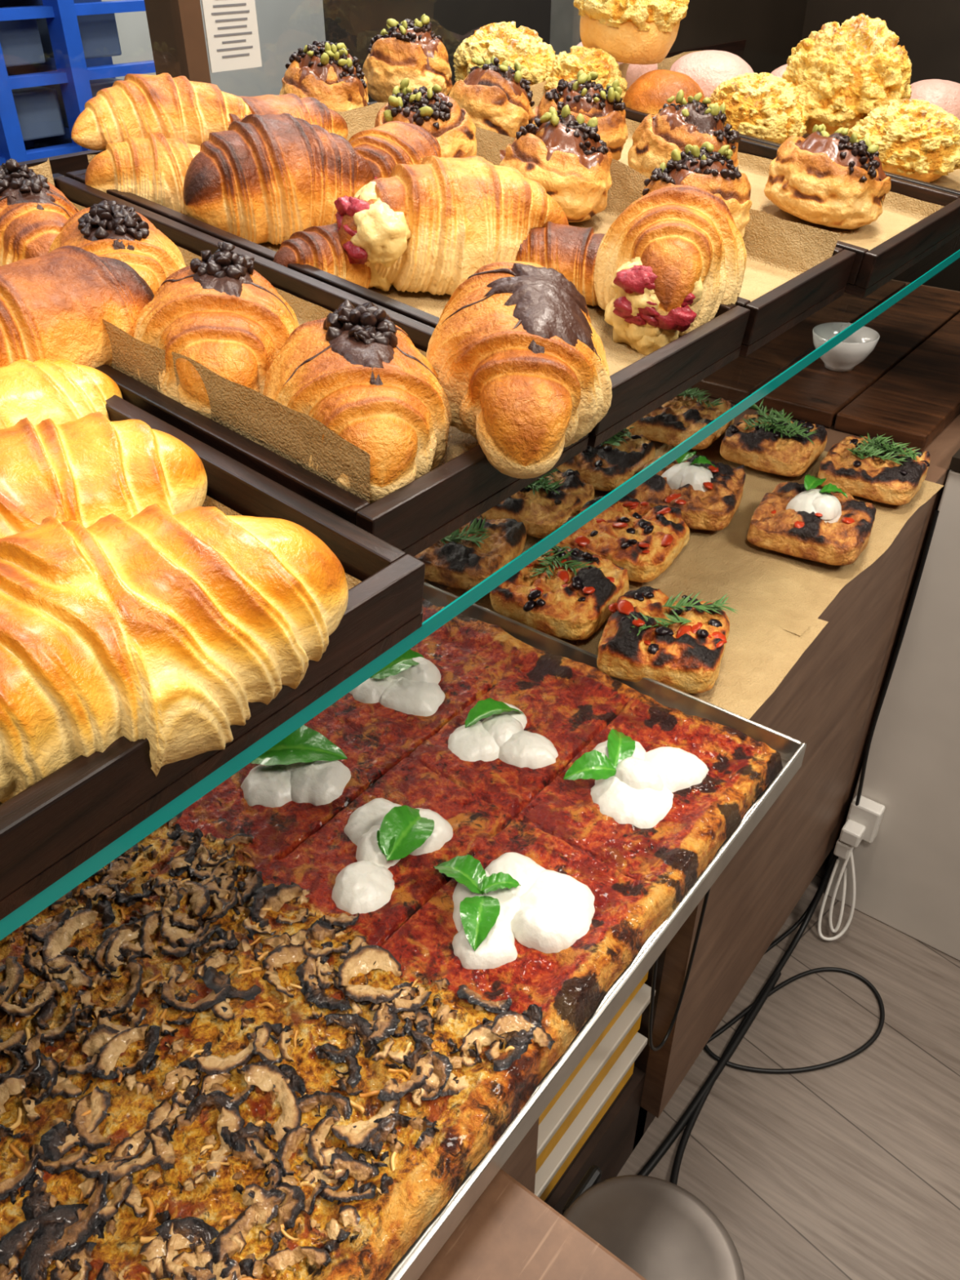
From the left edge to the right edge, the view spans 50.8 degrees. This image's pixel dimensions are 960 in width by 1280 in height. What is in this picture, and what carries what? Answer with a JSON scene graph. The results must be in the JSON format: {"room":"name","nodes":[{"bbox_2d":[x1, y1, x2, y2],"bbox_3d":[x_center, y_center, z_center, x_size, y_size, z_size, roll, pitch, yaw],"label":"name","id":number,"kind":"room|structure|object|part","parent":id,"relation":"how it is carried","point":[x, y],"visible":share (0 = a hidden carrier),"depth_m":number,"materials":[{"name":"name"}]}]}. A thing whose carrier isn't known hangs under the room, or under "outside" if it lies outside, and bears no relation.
{"room":"food shop","nodes":[
{"label":"food shop","id":0,"kind":"room"},
{"bbox_2d":[101,0,325,96],"bbox_3d":[-1.991,-0.913,1.458,0.050,2.700,4.900,24,42,30],"label":"wall","id":1,"kind":"structure","parent":0,"point":[284,26],"depth_m":2.99,"materials":[{"name":"paint"}]},
{"bbox_2d":[573,0,688,64],"bbox_3d":[0.211,-0.880,1.411,0.160,0.129,0.158,-12,37,-17],"label":"bun","id":2,"kind":"object","parent":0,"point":[635,32],"visible":0.95,"depth_m":1.38,"materials":[{"name":"food"}]},
{"bbox_2d":[322,0,959,291],"bbox_3d":[1.598,-1.125,1.756,5.200,2.700,0.050,24,42,30],"label":"wall","id":3,"kind":"structure","parent":0,"point":[929,30],"depth_m":2.41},
{"bbox_2d":[751,60,786,74],"bbox_3d":[-0.773,0.244,1.133,0.060,1.190,4.900,24,42,30],"label":"wall","id":4,"kind":"structure","parent":0,"point":[769,68],"depth_m":2.26,"materials":[{"name":"black"}]},
{"bbox_2d":[144,0,211,83],"bbox_3d":[-0.345,-1.017,0.922,0.060,1.110,0.030,24,42,30],"label":"wooden post","id":5,"kind":"object","parent":4,"relation":"on","point":[175,27],"visible":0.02,"depth_m":1.14,"materials":[{"name":"brown wood"}]},
{"bbox_2d":[0,39,959,940],"bbox_3d":[-0.178,-0.304,0.880,0.773,0.118,3.400,24,42,30],"label":"glass shelf","id":6,"kind":"object","parent":4,"relation":"attached to","point":[60,164],"visible":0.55,"depth_m":0.56,"materials":[{"name":"teal glass"}]},
{"bbox_2d":[0,395,425,919],"bbox_3d":[-0.401,-0.058,0.513,0.601,0.120,0.446,24,42,30],"label":"wooden tray","id":7,"kind":"object","parent":6,"relation":"on","point":[49,828],"visible":0.17,"depth_m":0.47,"materials":[{"name":"brown wood"}]},
{"bbox_2d":[0,358,123,429],"bbox_3d":[-0.278,-0.133,0.600,0.076,0.055,0.140,28,44,34],"label":"croissant","id":8,"kind":"object","parent":7,"relation":"in","point":[63,391],"visible":0.56,"depth_m":0.59,"materials":[{"name":"yellow food"}]},
{"bbox_2d":[0,411,207,538],"bbox_3d":[-0.230,-0.067,0.510,0.102,0.077,0.195,29,45,34],"label":"croissant","id":9,"kind":"object","parent":7,"relation":"in","point":[88,468],"visible":0.64,"depth_m":0.50,"materials":[{"name":"food"}]},
{"bbox_2d":[0,503,348,803],"bbox_3d":[-0.164,-0.005,0.433,0.231,0.096,0.126,-18,39,-23],"label":"croissant","id":10,"kind":"object","parent":7,"relation":"in","point":[159,626],"visible":0.98,"depth_m":0.41,"materials":[{"name":"yellow food"}]},
{"bbox_2d":[28,157,588,556],"bbox_3d":[-0.227,-0.256,0.741,0.601,0.167,0.225,24,42,30],"label":"wooden tray","id":11,"kind":"object","parent":6,"relation":"on","point":[277,441],"visible":0.28,"depth_m":0.60,"materials":[{"name":"brown wood"}]},
{"bbox_2d":[0,158,79,266],"bbox_3d":[-0.365,-0.336,0.808,0.096,0.091,0.169,-22,41,-27],"label":"croissant","id":12,"kind":"object","parent":11,"relation":"in","point":[33,211],"visible":0.54,"depth_m":0.77,"materials":[{"name":"brown food"}]},
{"bbox_2d":[0,245,154,368],"bbox_3d":[-0.286,-0.209,0.659,0.104,0.076,0.170,24,42,29],"label":"croissant","id":13,"kind":"object","parent":11,"relation":"in","point":[54,304],"visible":0.65,"depth_m":0.63,"materials":[{"name":"orange food"}]},
{"bbox_2d":[48,200,186,294],"bbox_3d":[-0.271,-0.283,0.759,0.138,0.085,0.100,25,42,31],"label":"croissant","id":14,"kind":"object","parent":11,"relation":"in","point":[109,229],"visible":0.43,"depth_m":0.73,"materials":[{"name":"brown food"}]},
{"bbox_2d":[133,241,298,418],"bbox_3d":[-0.173,-0.204,0.668,0.114,0.100,0.142,14,38,19],"label":"croissant","id":15,"kind":"object","parent":11,"relation":"in","point":[217,312],"visible":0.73,"depth_m":0.63,"materials":[{"name":"brown food"}]},
{"bbox_2d":[262,298,452,504],"bbox_3d":[-0.076,-0.150,0.619,0.151,0.098,0.116,30,45,35],"label":"croissant","id":16,"kind":"object","parent":11,"relation":"in","point":[351,370],"visible":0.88,"depth_m":0.58,"materials":[{"name":"brown food"}]},
{"bbox_2d":[426,260,612,479],"bbox_3d":[0.027,-0.183,0.653,0.124,0.102,0.177,-19,39,-24],"label":"croissant","id":17,"kind":"object","parent":11,"relation":"in","point":[517,355],"visible":0.97,"depth_m":0.60,"materials":[{"name":"brown food"}]},
{"bbox_2d":[279,40,369,111],"bbox_3d":[-0.188,-0.657,1.207,0.108,0.101,0.116,-6,36,-8],"label":"cream puff","id":18,"kind":"object","parent":6,"relation":"on","point":[326,72],"visible":0.7,"depth_m":1.17,"materials":[{"name":"food"}]},
{"bbox_3d":[-0.479,-0.471,1.044,0.010,0.035,3.400,30,44,25],"label":"rail","id":19,"kind":"part","parent":6,"relation":"part of","materials":[{"name":"wood"}]},
{"bbox_2d":[362,13,452,102],"bbox_3d":[-0.094,-0.745,1.303,0.118,0.100,0.117,2,36,3],"label":"cream puff","id":20,"kind":"object","parent":6,"relation":"on","point":[410,49],"visible":0.83,"depth_m":1.27,"materials":[{"name":"food"}]},
{"bbox_2d":[66,154,750,448],"bbox_3d":[-0.083,-0.347,0.901,0.600,0.131,0.231,24,42,30],"label":"wooden tray","id":21,"kind":"object","parent":6,"relation":"on","point":[642,384],"visible":0.09,"depth_m":0.80,"materials":[{"name":"brown wood"}]},
{"bbox_2d":[84,131,200,215],"bbox_3d":[-0.302,-0.434,0.947,0.115,0.073,0.088,6,36,9],"label":"croissant","id":22,"kind":"object","parent":21,"relation":"in","point":[153,167],"visible":0.48,"depth_m":0.92,"materials":[{"name":"orange food"}]},
{"bbox_2d":[71,72,252,151],"bbox_3d":[-0.315,-0.518,0.995,0.200,0.069,0.094,-21,41,-27],"label":"croissant","id":23,"kind":"object","parent":22,"relation":"on","point":[138,105],"visible":0.62,"depth_m":0.96,"materials":[{"name":"orange food"}]},
{"bbox_2d":[183,112,374,244],"bbox_3d":[-0.191,-0.427,0.932,0.126,0.103,0.179,19,40,25],"label":"croissant","id":24,"kind":"object","parent":21,"relation":"in","point":[271,178],"visible":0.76,"depth_m":0.89,"materials":[{"name":"brown food"}]},
{"bbox_2d":[227,93,347,139],"bbox_3d":[-0.218,-0.529,1.051,0.190,0.069,0.093,-25,42,-30],"label":"croissant","id":25,"kind":"object","parent":21,"relation":"in","point":[310,109],"visible":0.37,"depth_m":1.04,"materials":[{"name":"brown food"}]},
{"bbox_2d":[272,222,372,288],"bbox_3d":[-0.125,-0.324,0.855,0.090,0.052,0.081,2,35,2],"label":"croissant","id":26,"kind":"object","parent":21,"relation":"in","point":[320,247],"visible":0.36,"depth_m":0.83,"materials":[{"name":"brown food"}]},
{"bbox_2d":[333,155,568,295],"bbox_3d":[-0.032,-0.362,0.876,0.209,0.104,0.123,-28,44,-34],"label":"croissant","id":27,"kind":"object","parent":21,"relation":"in","point":[430,225],"visible":0.8,"depth_m":0.84,"materials":[{"name":"orange food"}]},
{"bbox_2d":[515,221,604,306],"bbox_3d":[0.078,-0.333,0.890,0.094,0.063,0.097,-26,43,-32],"label":"croissant","id":28,"kind":"object","parent":21,"relation":"in","point":[571,251],"visible":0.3,"depth_m":0.86,"materials":[{"name":"brown food"}]},
{"bbox_2d":[593,184,746,355],"bbox_3d":[0.158,-0.317,0.852,0.120,0.119,0.178,23,41,29],"label":"croissant","id":29,"kind":"object","parent":21,"relation":"in","point":[665,267],"visible":1,"depth_m":0.80,"materials":[{"name":"orange food"}]},
{"bbox_2d":[453,21,555,85],"bbox_3d":[0.039,-0.825,1.450,0.155,0.105,0.151,-5,36,-7],"label":"bun","id":30,"kind":"object","parent":6,"relation":"on","point":[503,40],"visible":0.66,"depth_m":1.40,"materials":[{"name":"yellow food"}]},
{"bbox_2d":[335,102,856,356],"bbox_3d":[0.061,-0.452,1.050,0.600,0.130,0.222,24,42,30],"label":"wooden tray","id":31,"kind":"object","parent":6,"relation":"on","point":[793,270],"visible":0.12,"depth_m":1.00,"materials":[{"name":"brown wood"}]},
{"bbox_2d":[348,120,441,179],"bbox_3d":[-0.089,-0.480,1.031,0.112,0.084,0.120,-8,36,-11],"label":"croissant","id":32,"kind":"object","parent":31,"relation":"in","point":[384,146],"visible":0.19,"depth_m":0.99,"materials":[{"name":"brown food"}]},
{"bbox_2d":[374,77,476,157],"bbox_3d":[-0.061,-0.545,1.092,0.112,0.105,0.122,27,43,33],"label":"cream puff","id":33,"kind":"object","parent":31,"relation":"in","point":[439,114],"visible":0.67,"depth_m":1.06,"materials":[{"name":"food"}]},
{"bbox_2d":[499,104,612,222],"bbox_3d":[0.077,-0.494,1.050,0.120,0.109,0.122,-8,36,-12],"label":"cream puff","id":34,"kind":"object","parent":31,"relation":"in","point":[564,153],"visible":0.84,"depth_m":1.01,"materials":[{"name":"food"}]},
{"bbox_2d":[640,141,751,237],"bbox_3d":[0.213,-0.442,1.010,0.110,0.099,0.119,3,36,5],"label":"cream puff","id":35,"kind":"object","parent":31,"relation":"in","point":[714,172],"visible":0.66,"depth_m":0.97,"materials":[{"name":"food"}]},
{"bbox_2d":[577,41,657,88],"bbox_3d":[0.210,-0.910,1.598,0.136,0.083,0.140,29,45,34],"label":"bun","id":36,"kind":"object","parent":6,"relation":"on","point":[634,72],"visible":0.07,"depth_m":1.55,"materials":[{"name":"pink food"}]},
{"bbox_2d":[529,80,959,298],"bbox_3d":[0.244,-0.570,1.222,0.601,0.129,0.316,24,42,30],"label":"wooden tray","id":37,"kind":"object","parent":6,"relation":"on","point":[916,220],"visible":0.16,"depth_m":1.17,"materials":[{"name":"brown wood"}]},
{"bbox_2d":[448,55,534,137],"bbox_3d":[0.014,-0.662,1.250,0.112,0.104,0.118,13,38,18],"label":"cream puff","id":38,"kind":"object","parent":37,"relation":"in","point":[496,97],"visible":0.73,"depth_m":1.21,"materials":[{"name":"food"}]},
{"bbox_2d":[528,69,628,160],"bbox_3d":[0.119,-0.627,1.220,0.121,0.105,0.127,12,37,16],"label":"cream puff","id":39,"kind":"object","parent":37,"relation":"in","point":[583,95],"visible":0.62,"depth_m":1.19,"materials":[{"name":"food"}]},
{"bbox_2d":[627,89,741,177],"bbox_3d":[0.234,-0.569,1.165,0.124,0.111,0.121,27,43,32],"label":"cream puff","id":40,"kind":"object","parent":37,"relation":"in","point":[691,122],"visible":0.7,"depth_m":1.13,"materials":[{"name":"food"}]},
{"bbox_2d":[764,124,890,229],"bbox_3d":[0.391,-0.523,1.141,0.139,0.104,0.137,-21,41,-27],"label":"cream puff","id":41,"kind":"object","parent":37,"relation":"in","point":[837,180],"visible":1,"depth_m":1.10,"materials":[{"name":"food"}]},
{"bbox_2d":[617,50,959,195],"bbox_3d":[0.477,-0.747,1.467,0.601,0.133,0.433,24,42,30],"label":"wooden tray","id":42,"kind":"object","parent":6,"relation":"on","point":[950,183],"visible":0.02,"depth_m":1.36,"materials":[{"name":"brown wood"}]},
{"bbox_2d":[542,45,627,102],"bbox_3d":[0.146,-0.784,1.425,0.131,0.092,0.127,-26,43,-32],"label":"bun","id":43,"kind":"object","parent":42,"relation":"in","point":[566,66],"visible":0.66,"depth_m":1.39,"materials":[{"name":"yellow food"}]},
{"bbox_2d":[622,69,705,115],"bbox_3d":[0.257,-0.748,1.409,0.115,0.080,0.115,12,37,16],"label":"bun","id":44,"kind":"object","parent":42,"relation":"in","point":[648,94],"visible":0.48,"depth_m":1.37,"materials":[{"name":"orange food"}]},
{"bbox_2d":[670,49,754,105],"bbox_3d":[0.360,-0.866,1.567,0.142,0.082,0.140,-6,36,-8],"label":"bun","id":45,"kind":"object","parent":42,"relation":"in","point":[708,68],"visible":0.44,"depth_m":1.52,"materials":[{"name":"pink food"}]},
{"bbox_2d":[707,72,809,144],"bbox_3d":[0.382,-0.729,1.394,0.144,0.092,0.143,11,37,16],"label":"bun","id":46,"kind":"object","parent":42,"relation":"in","point":[766,106],"visible":0.76,"depth_m":1.35,"materials":[{"name":"yellow food"}]},
{"bbox_2d":[770,63,787,77],"bbox_3d":[0.510,-0.853,1.573,0.140,0.082,0.137,-21,40,-27],"label":"bun","id":47,"kind":"object","parent":42,"relation":"in","point":[779,72],"visible":0.02,"depth_m":1.55,"materials":[{"name":"pink food"}]},
{"bbox_2d":[782,13,911,134],"bbox_3d":[0.511,-0.787,1.413,0.177,0.151,0.176,4,36,6],"label":"bun","id":48,"kind":"object","parent":42,"relation":"in","point":[847,71],"visible":0.84,"depth_m":1.36,"materials":[{"name":"yellow food"}]},
{"bbox_2d":[845,98,959,182],"bbox_3d":[0.569,-0.667,1.347,0.156,0.094,0.158,-10,36,-13],"label":"bun","id":49,"kind":"object","parent":42,"relation":"in","point":[916,139],"visible":0.9,"depth_m":1.30,"materials":[{"name":"yellow food"}]},
{"bbox_2d":[909,79,959,120],"bbox_3d":[0.690,-0.801,1.534,0.129,0.086,0.130,-20,40,-26],"label":"bun","id":50,"kind":"object","parent":42,"relation":"in","point":[945,94],"visible":0.39,"depth_m":1.49,"materials":[{"name":"pink food"}]},
{"bbox_2d":[549,0,807,67],"bbox_3d":[0.430,-1.766,1.630,0.060,1.510,0.945,24,42,30],"label":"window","id":51,"kind":"structure","parent":4,"relation":"in","point":[771,28],"depth_m":2.07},
{"bbox_3d":[-1.044,-0.471,0.154,0.008,1.110,3.960,24,42,30],"label":"pane","id":52,"kind":"object","parent":4,"relation":"on","visible":0},
{"bbox_2d":[201,0,262,72],"bbox_3d":[-0.288,-0.756,1.146,0.002,0.194,0.078,24,42,30],"label":"paper notice","id":53,"kind":"object","parent":52,"relation":"attached to","point":[231,27],"visible":1,"depth_m":1.18,"materials":[{"name":"grey paper"}]},
{"bbox_2d":[617,847,959,1279],"bbox_3d":[0.091,1.133,0.951,5.200,0.050,4.900,24,42,30],"label":"floor","id":54,"kind":"structure","parent":0,"point":[849,1169],"depth_m":1.50,"materials":[{"name":"grey wood"}]},
{"bbox_2d":[0,0,155,165],"bbox_3d":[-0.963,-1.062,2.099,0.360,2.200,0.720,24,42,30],"label":"crate","id":55,"kind":"object","parent":54,"relation":"on","point":[55,55],"visible":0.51,"depth_m":2.00,"materials":[{"name":"paint"}]},
{"bbox_3d":[-0.908,-0.956,1.950,0.050,2.200,0.035,24,42,30],"label":"post","id":56,"kind":"part","parent":55,"relation":"part of","materials":[{"name":"blue paint"}]},
{"bbox_3d":[-0.842,-0.995,2.058,0.040,0.018,0.650,24,42,30],"label":"rail","id":57,"kind":"part","parent":55,"relation":"part of","materials":[{"name":"blue paint"}]},
{"bbox_3d":[-1.089,-1.119,2.179,0.040,2.200,0.720,24,42,30],"label":"panel","id":58,"kind":"part","parent":55,"relation":"part of","materials":[{"name":"blue plastic"}]},
{"bbox_3d":[-0.804,-1.034,2.060,0.050,2.200,0.035,24,42,30],"label":"post","id":59,"kind":"part","parent":55,"relation":"part of","materials":[{"name":"blue paint"}]},
{"bbox_3d":[-0.842,-1.190,1.919,0.040,0.018,0.650,24,42,30],"label":"rail","id":60,"kind":"part","parent":55,"relation":"part of","materials":[{"name":"blue paint"}]},
{"bbox_3d":[-0.842,-1.101,1.982,0.040,0.018,0.650,24,42,30],"label":"rail","id":61,"kind":"part","parent":55,"relation":"part of","materials":[{"name":"blue paint"}]},
{"bbox_2d":[562,1164,745,1279],"bbox_3d":[0.168,0.773,1.124,0.207,0.337,0.204,24,42,30],"label":"pedal bin","id":62,"kind":"object","parent":54,"relation":"on","point":[659,1228],"visible":0.81,"depth_m":1.06,"materials":[{"name":"grey metal"}]},
{"bbox_2d":[417,279,959,1279],"bbox_3d":[0.027,0.482,1.091,1.400,0.850,3.400,24,42,30],"label":"counter","id":63,"kind":"object","parent":54,"relation":"on","point":[517,1228],"visible":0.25,"depth_m":1.27,"materials":[{"name":"brown wood"}]},
{"bbox_2d":[0,582,806,1279],"bbox_3d":[-0.205,0.176,0.740,0.583,0.055,0.833,24,42,30],"label":"pizza","id":64,"kind":"object","parent":63,"relation":"on","point":[299,1028],"visible":0.8,"depth_m":0.69,"materials":[{"name":"food"}]},
{"bbox_2d":[424,424,943,719],"bbox_3d":[0.144,-0.186,1.289,0.705,0.007,0.646,24,42,30],"label":"paper","id":65,"kind":"object","parent":63,"relation":"on","point":[779,598],"visible":0.13,"depth_m":1.11,"materials":[{"name":"beige paper"}]},
{"bbox_2d":[413,515,526,590],"bbox_3d":[-0.021,-0.107,1.126,0.122,0.054,0.124,16,38,21],"label":"pizza","id":66,"kind":"object","parent":65,"relation":"on","point":[464,558],"visible":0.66,"depth_m":1.09,"materials":[{"name":"brown food"}]},
{"bbox_2d":[480,467,594,538],"bbox_3d":[0.066,-0.178,1.219,0.124,0.061,0.124,22,41,28],"label":"pizza","id":67,"kind":"object","parent":65,"relation":"on","point":[547,503],"visible":0.54,"depth_m":1.19,"materials":[{"name":"black"}]},
{"bbox_2d":[489,545,629,640],"bbox_3d":[0.083,-0.057,1.049,0.120,0.060,0.127,20,40,25],"label":"pizza","id":68,"kind":"object","parent":65,"relation":"on","point":[566,593],"visible":0.94,"depth_m":1.02,"materials":[{"name":"black"}]},
{"bbox_2d":[556,426,655,491],"bbox_3d":[0.153,-0.248,1.317,0.131,0.063,0.128,20,40,25],"label":"pizza","id":69,"kind":"object","parent":65,"relation":"on","point":[606,466],"visible":0.58,"depth_m":1.27,"materials":[{"name":"black food"}]},
{"bbox_2d":[555,494,689,582],"bbox_3d":[0.163,-0.118,1.144,0.128,0.051,0.126,20,40,25],"label":"pizza","id":70,"kind":"object","parent":65,"relation":"on","point":[638,538],"visible":0.8,"depth_m":1.11,"materials":[{"name":"black"}]},
{"bbox_2d":[596,586,738,693],"bbox_3d":[0.180,-0.007,0.973,0.125,0.068,0.116,11,37,16],"label":"pizza","id":71,"kind":"object","parent":65,"relation":"on","point":[680,645],"visible":0.99,"depth_m":0.95,"materials":[{"name":"black"}]},
{"bbox_2d":[626,386,733,449],"bbox_3d":[0.283,-0.319,1.417,0.126,0.062,0.126,20,40,25],"label":"pizza","id":72,"kind":"object","parent":65,"relation":"on","point":[683,415],"visible":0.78,"depth_m":1.39,"materials":[{"name":"brown food"}]},
{"bbox_2d":[626,451,746,530],"bbox_3d":[0.253,-0.192,1.231,0.131,0.071,0.133,14,38,19],"label":"pizza","id":73,"kind":"object","parent":65,"relation":"on","point":[708,495],"visible":0.79,"depth_m":1.20,"materials":[{"name":"brown food"}]},
{"bbox_2d":[720,398,826,476],"bbox_3d":[0.394,-0.271,1.348,0.126,0.065,0.123,22,41,28],"label":"pizza","id":74,"kind":"object","parent":65,"relation":"on","point":[772,443],"visible":1,"depth_m":1.32,"materials":[{"name":"black"}]},
{"bbox_2d":[746,474,876,565],"bbox_3d":[0.388,-0.148,1.167,0.131,0.074,0.131,18,39,23],"label":"pizza","id":75,"kind":"object","parent":65,"relation":"on","point":[805,521],"visible":1,"depth_m":1.14,"materials":[{"name":"brown food"}]},
{"bbox_2d":[817,431,929,505],"bbox_3d":[0.502,-0.227,1.284,0.125,0.066,0.120,20,40,25],"label":"pizza","id":76,"kind":"object","parent":65,"relation":"on","point":[877,468],"visible":0.98,"depth_m":1.26,"materials":[{"name":"black"}]},
{"bbox_2d":[691,280,959,451],"bbox_3d":[0.566,-0.546,1.781,0.656,0.025,0.705,24,42,30],"label":"serving board","id":77,"kind":"object","parent":63,"relation":"on","point":[907,390],"depth_m":1.57,"materials":[{"name":"brown wood"}]},
{"bbox_2d":[812,322,879,372],"bbox_3d":[0.566,-0.453,1.580,0.100,0.055,0.100,24,42,30],"label":"bowl","id":78,"kind":"object","parent":77,"relation":"on","point":[854,349],"visible":0.89,"depth_m":1.56,"materials":[{"name":"white ceramic"}]},
{"bbox_2d":[637,510,939,1184],"bbox_3d":[0.398,0.346,1.326,0.790,0.801,0.228,-29,44,-34],"label":"power cable","id":79,"kind":"object","parent":54,"relation":"on","point":[690,1116],"visible":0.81,"depth_m":1.58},
{"bbox_2d":[826,448,959,960],"bbox_3d":[1.542,0.006,1.114,1.855,1.600,0.588,24,42,30],"label":"wall","id":80,"kind":"structure","parent":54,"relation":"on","point":[908,878],"depth_m":1.61,"materials":[{"name":"white paint"}]},
{"bbox_2d":[833,794,884,859],"bbox_3d":[0.634,0.320,1.694,0.050,0.105,0.058,24,42,30],"label":"socket","id":81,"kind":"object","parent":80,"relation":"attached to","point":[863,821],"depth_m":1.68,"materials":[{"name":"white plastic"}]}
]}

